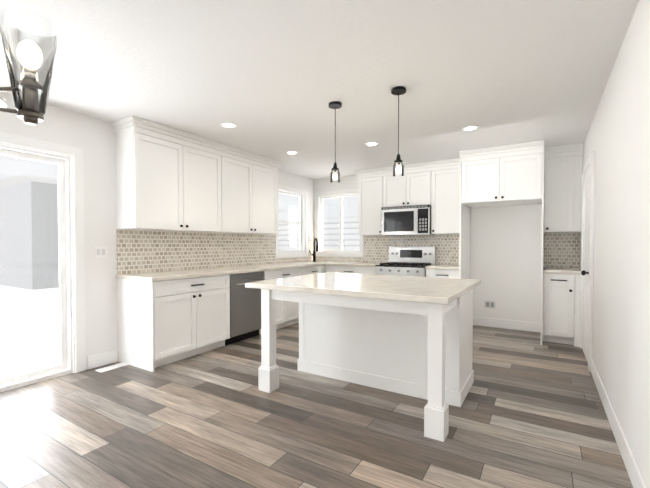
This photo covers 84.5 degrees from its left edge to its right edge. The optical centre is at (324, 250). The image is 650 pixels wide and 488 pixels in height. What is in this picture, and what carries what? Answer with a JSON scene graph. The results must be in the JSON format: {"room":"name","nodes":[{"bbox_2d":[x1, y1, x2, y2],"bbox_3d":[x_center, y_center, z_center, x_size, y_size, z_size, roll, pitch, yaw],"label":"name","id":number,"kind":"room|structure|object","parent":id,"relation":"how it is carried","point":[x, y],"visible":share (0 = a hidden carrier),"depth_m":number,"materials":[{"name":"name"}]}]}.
{"room":"kitchen","nodes":[
{"label":"kitchen","id":0,"kind":"room"},
{"bbox_2d":[0,92,315,369],"bbox_3d":[-2.626,-0.068,3.208,0.150,2.500,9.300,1,1,31],"label":"wall","id":1,"kind":"structure","parent":0,"point":[96,137],"depth_m":3.60,"materials":[{"name":"white paint"}]},
{"bbox_2d":[0,144,72,391],"bbox_3d":[-2.932,0.151,2.695,0.108,2.078,1.796,1,1,31],"label":"sliding door","id":2,"kind":"structure","parent":1,"relation":"in","point":[64,366],"depth_m":3.39,"materials":[{"name":"clear glass"}]},
{"bbox_2d":[0,132,85,372],"bbox_3d":[-2.876,0.108,2.660,0.038,2.165,1.970,1,1,31],"label":"door frame","id":3,"kind":"structure","parent":1,"relation":"attached to","point":[76,154],"depth_m":3.43,"materials":[{"name":"white wood"}]},
{"bbox_2d":[94,246,106,257],"bbox_3d":[-2.275,0.015,3.627,0.009,0.120,0.120,1,1,31],"label":"light switch","id":4,"kind":"object","parent":1,"relation":"attached to","point":[100,251],"visible":1,"depth_m":3.62,"materials":[{"name":"white plastic"}]},
{"bbox_2d":[87,349,117,369],"bbox_3d":[-2.267,1.108,3.652,0.013,0.135,0.290,1,1,31],"label":"baseboard","id":5,"kind":"structure","parent":1,"relation":"attached to","point":[111,356],"depth_m":3.64,"materials":[{"name":"white wood"}]},
{"bbox_2d":[114,124,225,231],"bbox_3d":[-1.738,-0.743,4.173,0.340,1.018,1.193,1,1,31],"label":"upper cabinet","id":6,"kind":"object","parent":1,"relation":"attached to","point":[169,179],"depth_m":3.90,"materials":[{"name":"white wood"}]},
{"bbox_2d":[116,229,314,274],"bbox_3d":[-1.198,-0.013,5.382,0.010,0.480,3.798,1,1,31],"label":"tile backsplash","id":7,"kind":"structure","parent":1,"relation":"attached to","point":[141,251],"depth_m":4.54,"materials":[{"name":"tile"}]},
{"bbox_2d":[222,152,277,233],"bbox_3d":[-1.181,-0.757,5.083,0.340,1.018,1.193,1,1,31],"label":"upper cabinet","id":8,"kind":"object","parent":1,"relation":"attached to","point":[251,185],"depth_m":4.99,"materials":[{"name":"white wood"}]},
{"bbox_2d":[275,184,307,257],"bbox_3d":[-0.632,-0.504,6.412,0.136,1.230,0.960,1,1,31],"label":"window","id":9,"kind":"structure","parent":1,"relation":"in","point":[302,223],"depth_m":6.68,"materials":[{"name":"white"}]},
{"bbox_2d":[0,323,632,487],"bbox_3d":[-0.750,1.250,2.079,4.550,0.100,9.300,1,1,31],"label":"floor","id":10,"kind":"structure","parent":0,"point":[530,412],"depth_m":2.40,"materials":[{"name":"brown wood"}]},
{"bbox_2d":[95,362,128,372],"bbox_3d":[-2.127,1.172,3.602,0.110,0.008,0.300,1,1,31],"label":"floor vent","id":11,"kind":"object","parent":10,"relation":"in","point":[111,367],"visible":0.98,"depth_m":3.58,"materials":[{"name":"white metal"}]},
{"bbox_2d":[117,274,229,371],"bbox_3d":[-1.654,0.729,4.035,0.653,0.880,1.005,1,1,31],"label":"base cabinet","id":12,"kind":"object","parent":10,"relation":"on","point":[161,323],"visible":0.96,"depth_m":3.71,"materials":[{"name":"white wood"}]},
{"bbox_2d":[225,271,263,344],"bbox_3d":[-1.215,0.720,4.720,0.629,0.876,0.608,1,1,31],"label":"dishwasher","id":13,"kind":"object","parent":10,"relation":"on","point":[245,312],"visible":0.52,"depth_m":4.53,"materials":[{"name":"silver metal"}]},
{"bbox_2d":[259,267,306,334],"bbox_3d":[-0.831,0.707,5.413,0.618,0.880,0.963,1,1,31],"label":"base cabinet","id":14,"kind":"object","parent":10,"relation":"on","point":[287,313],"depth_m":5.26,"materials":[{"name":"white wood"}]},
{"bbox_2d":[116,261,337,281],"bbox_3d":[-0.930,0.250,5.213,0.647,0.040,3.813,1,1,31],"label":"countertop","id":15,"kind":"structure","parent":14,"relation":"on","point":[170,275],"depth_m":4.24,"materials":[{"name":"stone"}]},
{"bbox_2d":[309,238,317,261],"bbox_3d":[-0.187,-0.012,6.574,0.240,0.440,0.185,1,1,31],"label":"faucet","id":16,"kind":"object","parent":15,"relation":"on","point":[314,253],"visible":1,"depth_m":6.62,"materials":[{"name":"black metal"}]},
{"bbox_2d":[307,265,325,274],"bbox_3d":[-0.463,0.697,6.013,0.618,0.880,0.699,1,1,31],"label":"base cabinet","id":17,"kind":"object","parent":10,"relation":"on","point":[315,269],"depth_m":5.94,"materials":[{"name":"white"}]},
{"bbox_2d":[325,265,375,274],"bbox_3d":[0.555,0.695,6.163,0.950,0.880,0.654,1,1,31],"label":"base cabinet","id":18,"kind":"object","parent":10,"relation":"on","point":[352,269],"visible":0.25,"depth_m":5.89,"materials":[{"name":"white"}]},
{"bbox_2d":[326,261,379,266],"bbox_3d":[0.573,0.235,6.151,0.912,0.040,0.643,1,1,31],"label":"countertop","id":19,"kind":"structure","parent":18,"relation":"on","point":[359,264],"depth_m":5.98,"materials":[{"name":"stone"}]},
{"bbox_2d":[258,289,473,441],"bbox_3d":[0.403,0.743,3.140,1.536,0.880,1.204,1,1,31],"label":"kitchen island","id":20,"kind":"object","parent":10,"relation":"on","point":[419,350],"visible":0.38,"depth_m":2.98,"materials":[{"name":"white wood"}]},
{"bbox_2d":[245,272,480,304],"bbox_3d":[0.372,0.284,3.083,1.620,0.040,1.310,1,1,31],"label":"island countertop","id":21,"kind":"structure","parent":20,"relation":"on","point":[435,290],"depth_m":2.75,"materials":[{"name":"stone"}]},
{"bbox_2d":[375,247,435,276],"bbox_3d":[1.274,0.542,5.674,0.779,1.200,0.706,1,1,31],"label":"range","id":22,"kind":"object","parent":10,"relation":"on","point":[409,261],"visible":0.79,"depth_m":5.73,"materials":[{"name":"silver metal"}]},
{"bbox_2d":[426,269,458,278],"bbox_3d":[1.838,0.707,5.378,0.485,0.880,0.654,1,1,31],"label":"base cabinet","id":23,"kind":"object","parent":10,"relation":"on","point":[438,273],"visible":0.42,"depth_m":5.13,"materials":[{"name":"white wood"}]},
{"bbox_2d":[425,264,458,269],"bbox_3d":[1.841,0.247,5.375,0.487,0.040,0.643,1,1,31],"label":"countertop","id":24,"kind":"structure","parent":23,"relation":"on","point":[445,267],"depth_m":5.16,"materials":[{"name":"stone"}]},
{"bbox_2d":[543,273,580,346],"bbox_3d":[3.063,0.719,4.627,0.413,0.880,0.654,1,1,31],"label":"base cabinet","id":25,"kind":"object","parent":10,"relation":"on","point":[561,305],"visible":0.96,"depth_m":4.40,"materials":[{"name":"white wood"}]},
{"bbox_2d":[543,267,580,273],"bbox_3d":[3.066,0.259,4.624,0.413,0.040,0.643,1,1,31],"label":"countertop","id":26,"kind":"structure","parent":25,"relation":"on","point":[561,270],"depth_m":4.41,"materials":[{"name":"stone"}]},
{"bbox_2d":[0,0,638,179],"bbox_3d":[-0.750,-1.349,2.038,4.550,0.100,9.300,1,1,31],"label":"ceiling","id":27,"kind":"structure","parent":0,"point":[271,79],"depth_m":2.58,"materials":[{"name":"white paint"}]},
{"bbox_2d":[0,6,59,125],"bbox_3d":[-0.946,-0.792,0.824,0.486,0.975,0.419,1,1,31],"label":"chandelier","id":28,"kind":"object","parent":27,"relation":"hanging from","point":[30,65],"visible":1,"depth_m":0.86,"materials":[{"name":"brown metal"}]},
{"bbox_2d":[220,122,236,127],"bbox_3d":[-1.018,-1.323,3.774,0.169,0.008,0.169,0,1,7],"label":"recessed light","id":29,"kind":"object","parent":27,"relation":"in","point":[234,125],"depth_m":3.76,"materials":[{"name":"white"}]},
{"bbox_2d":[286,151,297,153],"bbox_3d":[-0.454,-1.341,4.906,0.169,0.008,0.169,0,1,22],"label":"recessed light","id":30,"kind":"object","parent":27,"relation":"in","point":[288,152],"depth_m":4.88,"materials":[{"name":"white"}]},
{"bbox_2d":[329,101,341,182],"bbox_3d":[0.092,-0.968,3.217,0.120,0.700,0.120,1,1,31],"label":"pendant light","id":31,"kind":"object","parent":27,"relation":"hanging from","point":[335,105],"visible":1,"depth_m":3.21,"materials":[{"name":"black metal"}]},
{"bbox_2d":[365,142,378,145],"bbox_3d":[0.587,-1.335,4.479,0.169,0.008,0.169,0,1,22],"label":"recessed light","id":32,"kind":"object","parent":27,"relation":"in","point":[368,143],"depth_m":4.45,"materials":[{"name":"white"}]},
{"bbox_2d":[391,86,405,175],"bbox_3d":[0.600,-0.964,2.917,0.120,0.700,0.120,1,1,31],"label":"pendant light","id":33,"kind":"object","parent":27,"relation":"hanging from","point":[398,91],"visible":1,"depth_m":2.91,"materials":[{"name":"black metal"}]},
{"bbox_2d":[462,125,478,130],"bbox_3d":[1.576,-1.325,3.873,0.169,0.008,0.169,0,1,22],"label":"recessed light","id":34,"kind":"object","parent":27,"relation":"in","point":[472,127],"depth_m":3.87,"materials":[{"name":"white"}]},
{"bbox_2d":[316,175,543,331],"bbox_3d":[1.631,-0.112,5.964,4.230,2.500,0.150,1,1,31],"label":"wall","id":35,"kind":"structure","parent":0,"point":[506,254],"depth_m":5.26,"materials":[{"name":"white paint"}]},
{"bbox_2d":[315,189,363,256],"bbox_3d":[0.281,-0.510,6.759,1.050,1.230,0.136,1,1,31],"label":"window","id":36,"kind":"structure","parent":35,"relation":"in","point":[341,194],"depth_m":6.79,"materials":[{"name":"white"}]},
{"bbox_2d":[358,170,385,234],"bbox_3d":[0.875,-0.774,6.128,0.518,1.018,0.340,1,1,31],"label":"upper cabinet","id":37,"kind":"object","parent":35,"relation":"attached to","point":[371,187],"depth_m":6.00,"materials":[{"name":"white wood"}]},
{"bbox_2d":[316,234,458,264],"bbox_3d":[1.013,-0.027,6.249,2.816,0.480,0.008,1,1,31],"label":"tile backsplash","id":38,"kind":"structure","parent":35,"relation":"attached to","point":[376,247],"depth_m":6.04,"materials":[{"name":"tile"}]},
{"bbox_2d":[386,166,429,206],"bbox_3d":[1.376,-0.992,5.817,0.785,0.573,0.340,1,1,31],"label":"upper cabinet","id":39,"kind":"object","parent":35,"relation":"attached to","point":[413,188],"depth_m":5.65,"materials":[{"name":"white wood"}]},
{"bbox_2d":[381,205,435,235],"bbox_3d":[1.340,-0.476,5.766,0.775,0.453,0.456,1,1,31],"label":"microwave","id":40,"kind":"object","parent":39,"relation":"attached to","point":[405,220],"visible":1,"depth_m":5.59,"materials":[{"name":"silver metal"}]},
{"bbox_2d":[430,162,459,233],"bbox_3d":[1.892,-0.764,5.504,0.551,1.018,0.340,1,1,31],"label":"upper cabinet","id":41,"kind":"object","parent":35,"relation":"attached to","point":[435,185],"depth_m":5.37,"materials":[{"name":"white wood"}]},
{"bbox_2d":[484,301,494,308],"bbox_3d":[2.476,0.812,5.367,0.150,0.110,0.008,1,1,31],"label":"electrical outlet plate","id":42,"kind":"object","parent":35,"relation":"attached to","point":[489,304],"visible":1,"depth_m":5.37,"materials":[{"name":"white plastic"}]},
{"bbox_2d":[459,140,543,344],"bbox_3d":[2.433,-0.095,4.926,0.983,2.498,0.780,1,1,31],"label":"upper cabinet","id":43,"kind":"object","parent":35,"relation":"attached to","point":[507,175],"visible":1,"depth_m":4.64,"materials":[{"name":"white wood"}]},
{"bbox_2d":[473,316,539,331],"bbox_3d":[2.632,1.081,5.272,0.930,0.135,0.013,1,1,31],"label":"baseboard","id":44,"kind":"structure","parent":35,"relation":"attached to","point":[479,321],"depth_m":5.24,"materials":[{"name":"white wood"}]},
{"bbox_2d":[543,232,579,267],"bbox_3d":[3.232,-0.005,4.890,0.413,0.480,0.008,1,1,31],"label":"tile backsplash","id":45,"kind":"structure","parent":35,"relation":"attached to","point":[561,250],"depth_m":4.88,"materials":[{"name":"tile"}]},
{"bbox_2d":[544,143,583,232],"bbox_3d":[3.131,-0.791,4.714,0.413,1.098,0.392,1,1,31],"label":"upper cabinet","id":46,"kind":"object","parent":35,"relation":"attached to","point":[563,165],"visible":0.98,"depth_m":4.59,"materials":[{"name":"white wood"}]},
{"bbox_2d":[580,0,649,487],"bbox_3d":[1.126,-0.031,0.909,0.150,2.500,9.300,1,1,31],"label":"wall","id":47,"kind":"structure","parent":0,"point":[618,134],"depth_m":2.09,"materials":[{"name":"white paint"}]},
{"bbox_2d":[580,151,594,371],"bbox_3d":[2.831,0.104,3.878,0.038,2.135,1.010,1,1,31],"label":"door","id":48,"kind":"structure","parent":47,"relation":"attached to","point":[588,171],"depth_m":3.79,"materials":[{"name":"white wood"}]},
{"bbox_2d":[591,358,646,487],"bbox_3d":[0.640,1.161,0.298,0.016,0.135,7.413,1,1,31],"label":"baseboard","id":49,"kind":"structure","parent":47,"relation":"attached to","point":[635,476],"depth_m":2.14,"materials":[{"name":"white wood"}]},
{"label":"outside","id":50,"kind":"structure","parent":0,"visible":0},
{"bbox_2d":[0,285,59,378],"bbox_3d":[-9.261,1.251,11.399,100.000,0.200,90.000,1,1,31],"label":"yard","id":51,"kind":"structure","parent":50,"point":[18,367],"depth_m":5.63,"materials":[{"name":"white"}]},
{"bbox_2d":[0,174,284,289],"bbox_3d":[-9.477,-0.611,17.718,9.600,3.320,12.000,1,1,31],"label":"neighbouring house","id":52,"kind":"structure","parent":51,"relation":"on","point":[6,239],"depth_m":10.87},
{"bbox_2d":[278,217,359,250],"bbox_3d":[2.457,0.054,12.704,6.600,2.150,5.500,1,1,31],"label":"house","id":53,"kind":"structure","parent":51,"relation":"on","point":[292,228],"depth_m":10.88,"materials":[{"name":"white"}]}
]}

